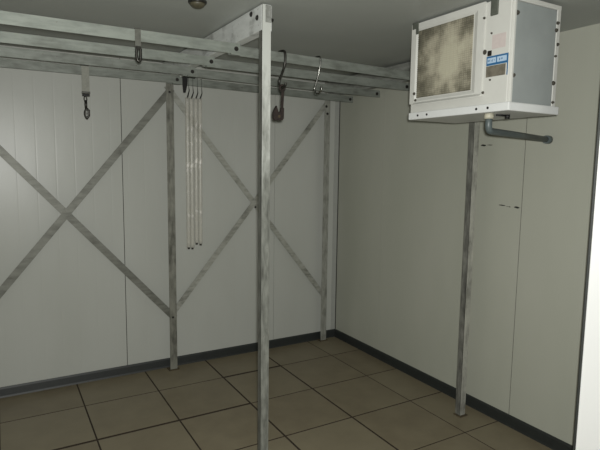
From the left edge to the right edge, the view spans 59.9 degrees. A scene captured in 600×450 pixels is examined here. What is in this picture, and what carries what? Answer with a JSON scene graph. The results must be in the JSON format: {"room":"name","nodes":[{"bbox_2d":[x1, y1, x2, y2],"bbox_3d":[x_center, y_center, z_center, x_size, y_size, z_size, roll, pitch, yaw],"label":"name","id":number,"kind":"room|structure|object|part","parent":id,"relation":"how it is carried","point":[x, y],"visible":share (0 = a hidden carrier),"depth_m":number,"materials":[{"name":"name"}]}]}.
{"room":"meat cold room","nodes":[
{"label":"meat cold room","id":0,"kind":"room"},
{"bbox_2d":[0,45,334,386],"bbox_3d":[-1.354,-0.033,4.062,3.924,2.444,0.080,-3,8,-30],"label":"wall","id":1,"kind":"structure","parent":0,"point":[71,310],"depth_m":4.09,"materials":[{"name":"white metal"}]},
{"bbox_2d":[0,329,335,397],"bbox_3d":[-1.345,1.151,4.153,3.923,0.072,0.022,-3,8,-30],"label":"baseboard","id":2,"kind":"structure","parent":1,"relation":"attached to","point":[13,390],"depth_m":4.20,"materials":[{"name":"rubber"}]},
{"bbox_2d":[331,101,339,328],"bbox_3d":[0.341,-0.153,4.987,0.055,2.372,0.008,-3,8,-30],"label":"trim","id":3,"kind":"structure","parent":1,"relation":"attached to","point":[337,103],"depth_m":4.99,"materials":[{"name":"white metal"}]},
{"bbox_2d":[0,337,551,449],"bbox_3d":[0.293,1.559,1.360,3.924,0.060,6.548,-3,8,-30],"label":"floor","id":4,"kind":"structure","parent":0,"point":[331,394],"depth_m":3.53,"materials":[{"name":"beige tile"}]},
{"bbox_2d":[0,4,479,449],"bbox_3d":[-0.906,0.071,3.231,3.854,2.438,1.799,-3,8,-30],"label":"rack","id":5,"kind":"object","parent":4,"relation":"on","point":[257,22],"visible":0.94,"depth_m":3.40,"materials":[{"name":"metal"}]},
{"bbox_2d":[81,65,89,118],"bbox_3d":[-1.367,-0.872,3.391,0.054,0.365,0.319,-3,8,-30],"label":"hook","id":6,"kind":"object","parent":5,"relation":"hanging from","point":[84,68],"visible":0.94,"depth_m":3.37,"materials":[{"name":"black metal"}]},
{"bbox_3d":[-1.899,-1.028,3.301,2.310,0.056,0.040,-3,8,-30],"label":"rail","id":7,"kind":"part","parent":5,"relation":"part of","materials":[{"name":"grey metal"}]},
{"bbox_3d":[-1.709,-0.986,2.963,2.296,0.056,0.040,-3,8,-30],"label":"rail","id":8,"kind":"part","parent":5,"relation":"part of","materials":[{"name":"grey metal"}]},
{"bbox_3d":[-1.515,-0.944,2.616,2.280,0.056,0.040,-3,8,-30],"label":"rail","id":9,"kind":"part","parent":5,"relation":"part of","materials":[{"name":"grey metal"}]},
{"bbox_3d":[-1.314,-0.901,2.261,2.268,0.056,0.040,-3,8,-30],"label":"rail","id":10,"kind":"part","parent":5,"relation":"part of","materials":[{"name":"grey metal"}]},
{"bbox_2d":[134,28,141,62],"bbox_3d":[-0.800,-0.879,2.560,0.033,0.164,0.055,-3,8,-30],"label":"hook","id":11,"kind":"object","parent":5,"relation":"hanging from","point":[137,30],"visible":0.92,"depth_m":2.54,"materials":[{"name":"metal"}]},
{"bbox_3d":[-1.022,-0.036,4.125,0.058,2.432,0.046,-3,8,-30],"label":"post","id":12,"kind":"part","parent":5,"relation":"part of","materials":[{"name":"grey metal"}]},
{"bbox_2d":[186,78,189,248],"bbox_3d":[-0.866,-0.465,3.993,0.037,1.304,0.090,-3,8,-30],"label":"tube","id":13,"kind":"object","parent":5,"relation":"hanging from","point":[188,164],"visible":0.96,"depth_m":3.96,"materials":[{"name":"metal"}]},
{"bbox_2d":[182,76,194,92],"bbox_3d":[-0.850,-1.061,3.947,0.100,0.122,0.058,-3,8,-30],"label":"plate","id":14,"kind":"object","parent":5,"relation":"hanging from","point":[184,79],"visible":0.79,"depth_m":3.91,"materials":[{"name":"black metal"}]},
{"bbox_3d":[-0.864,-1.054,3.913,0.042,0.116,0.004,-3,8,-30],"label":"plate","id":15,"kind":"part","parent":14,"relation":"part of","materials":[{"name":"black metal"}]},
{"bbox_2d":[190,90,193,248],"bbox_3d":[-0.839,-0.464,4.008,0.039,1.307,0.088,-3,8,-30],"label":"tube","id":16,"kind":"object","parent":5,"relation":"hanging from","point":[192,164],"visible":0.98,"depth_m":3.98,"materials":[{"name":"metal"}]},
{"bbox_2d":[194,83,197,244],"bbox_3d":[-0.808,-0.483,4.022,0.040,1.271,0.086,-3,8,-30],"label":"tube","id":17,"kind":"object","parent":5,"relation":"hanging from","point":[196,160],"visible":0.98,"depth_m":3.99,"materials":[{"name":"metal"}]},
{"bbox_2d":[198,79,201,244],"bbox_3d":[-0.768,-0.479,4.040,0.036,1.280,0.087,1,7,0],"label":"tube","id":18,"kind":"object","parent":5,"relation":"hanging from","point":[200,161],"visible":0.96,"depth_m":4.01,"materials":[{"name":"metal"}]},
{"bbox_3d":[-0.270,-1.095,4.241,1.638,0.093,0.040,-3,7,-27],"label":"rail","id":19,"kind":"part","parent":5,"relation":"part of","materials":[{"name":"grey metal"}]},
{"bbox_3d":[-0.185,0.143,2.663,0.046,2.432,0.038,-3,8,-30],"label":"post","id":20,"kind":"part","parent":5,"relation":"part of","materials":[{"name":"metal"}]},
{"bbox_3d":[-0.152,-1.020,2.515,0.031,0.080,0.005,-3,8,-30],"label":"cap plate","id":21,"kind":"part","parent":5,"relation":"part of","materials":[{"name":"grey metal"}]},
{"bbox_3d":[-0.082,-1.051,3.885,1.604,0.093,0.040,-2,7,-26],"label":"rail","id":22,"kind":"part","parent":5,"relation":"part of","materials":[{"name":"grey metal"}]},
{"bbox_2d":[277,50,286,88],"bbox_3d":[-0.109,-0.896,3.000,0.019,0.218,0.096,-5,9,-42],"label":"hook","id":23,"kind":"object","parent":5,"relation":"hanging from","point":[284,51],"visible":0.82,"depth_m":2.98,"materials":[{"name":"metal"}]},
{"bbox_2d":[272,84,285,120],"bbox_3d":[-0.120,-0.708,3.002,0.081,0.207,0.028,-3,8,-30],"label":"hook","id":24,"kind":"object","parent":23,"relation":"hanging from","point":[277,115],"visible":1,"depth_m":3.00,"materials":[{"name":"metal"}]},
{"bbox_3d":[0.100,-1.007,3.518,1.549,0.093,0.040,-2,7,-25],"label":"rail","id":25,"kind":"part","parent":5,"relation":"part of","materials":[{"name":"grey metal"}]},
{"bbox_2d":[314,56,321,93],"bbox_3d":[0.103,-0.892,3.101,0.077,0.222,0.013,7,9,44],"label":"hook","id":26,"kind":"object","parent":5,"relation":"hanging from","point":[316,56],"visible":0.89,"depth_m":3.09,"materials":[{"name":"silver metal"}]},
{"bbox_3d":[0.276,-0.966,3.184,1.513,0.093,0.040,-3,7,-27],"label":"rail","id":27,"kind":"part","parent":5,"relation":"part of","materials":[{"name":"grey metal"}]},
{"bbox_3d":[0.228,-0.106,4.878,0.060,2.432,0.048,-3,8,-30],"label":"post","id":28,"kind":"part","parent":5,"relation":"part of","materials":[{"name":"grey metal"}]},
{"bbox_3d":[1.104,0.075,3.402,0.046,2.432,0.046,-3,8,-30],"label":"post","id":29,"kind":"part","parent":5,"relation":"part of","materials":[{"name":"grey metal"}]},
{"bbox_2d":[0,0,599,76],"bbox_3d":[-0.452,-1.101,2.403,4.084,0.080,3.610,-3,8,-30],"label":"ceiling","id":30,"kind":"structure","parent":0,"point":[378,33],"depth_m":2.80,"materials":[{"name":"white paint"}]},
{"bbox_2d":[188,0,206,8],"bbox_3d":[-0.492,-1.055,2.496,0.090,0.034,0.090,-3,8,-30],"label":"recessed light","id":31,"kind":"object","parent":30,"relation":"in","point":[196,4],"visible":1,"depth_m":2.47,"materials":[{"name":"metal"}]},
{"bbox_2d":[409,0,561,143],"bbox_3d":[1.125,-0.767,2.792,0.850,0.628,0.659,-3,8,-30],"label":"refrigeration unit","id":32,"kind":"object","parent":30,"relation":"hanging from","point":[487,62],"visible":1,"depth_m":2.46,"materials":[{"name":"white metal"}]},
{"bbox_2d":[416,14,473,97],"bbox_3d":[0.731,-0.847,2.657,0.006,0.352,0.375,-3,8,-30],"label":"grille","id":33,"kind":"object","parent":32,"relation":"attached to","point":[444,47],"depth_m":2.64,"materials":[{"name":"beige metal"}]},
{"bbox_3d":[0.737,-0.851,2.647,0.012,0.422,0.493,-3,8,-30],"label":"intake frame","id":34,"kind":"part","parent":32,"relation":"part of","materials":[{"name":"white metal"}]},
{"bbox_2d":[409,101,558,122],"bbox_3d":[0.922,-0.566,2.698,0.368,0.058,0.659,-3,8,-30],"label":"drip tray","id":35,"kind":"object","parent":32,"relation":"on","point":[475,111],"depth_m":2.52,"materials":[{"name":"white metal"}]},
{"bbox_2d":[486,63,505,77],"bbox_3d":[0.896,-0.708,2.386,0.001,0.050,0.108,-3,8,-30],"label":"label","id":36,"kind":"object","parent":32,"relation":"attached to","point":[493,70],"depth_m":2.38,"materials":[{"name":"beige paper"}]},
{"bbox_3d":[1.081,-0.782,2.403,0.285,0.442,0.010,-3,8,-30],"label":"panel","id":37,"kind":"part","parent":32,"relation":"part of","materials":[{"name":"grey metal"}]},
{"bbox_2d":[336,23,599,445],"bbox_3d":[1.965,0.207,2.346,0.082,2.444,6.410,-3,8,-30],"label":"wall","id":38,"kind":"structure","parent":0,"point":[402,194],"depth_m":3.53,"materials":[{"name":"white metal"}]},
{"bbox_2d":[334,329,572,449],"bbox_3d":[1.229,1.246,3.615,0.022,0.072,3.510,-3,8,-30],"label":"baseboard","id":39,"kind":"structure","parent":38,"relation":"attached to","point":[524,428],"depth_m":3.67,"materials":[{"name":"rubber"}]},
{"bbox_2d":[573,99,599,449],"bbox_3d":[1.679,0.318,2.336,0.702,2.186,0.076,4,7,28],"label":"door","id":40,"kind":"structure","parent":38,"relation":"in","point":[587,413],"depth_m":2.48,"materials":[{"name":"white paint"}]}
]}

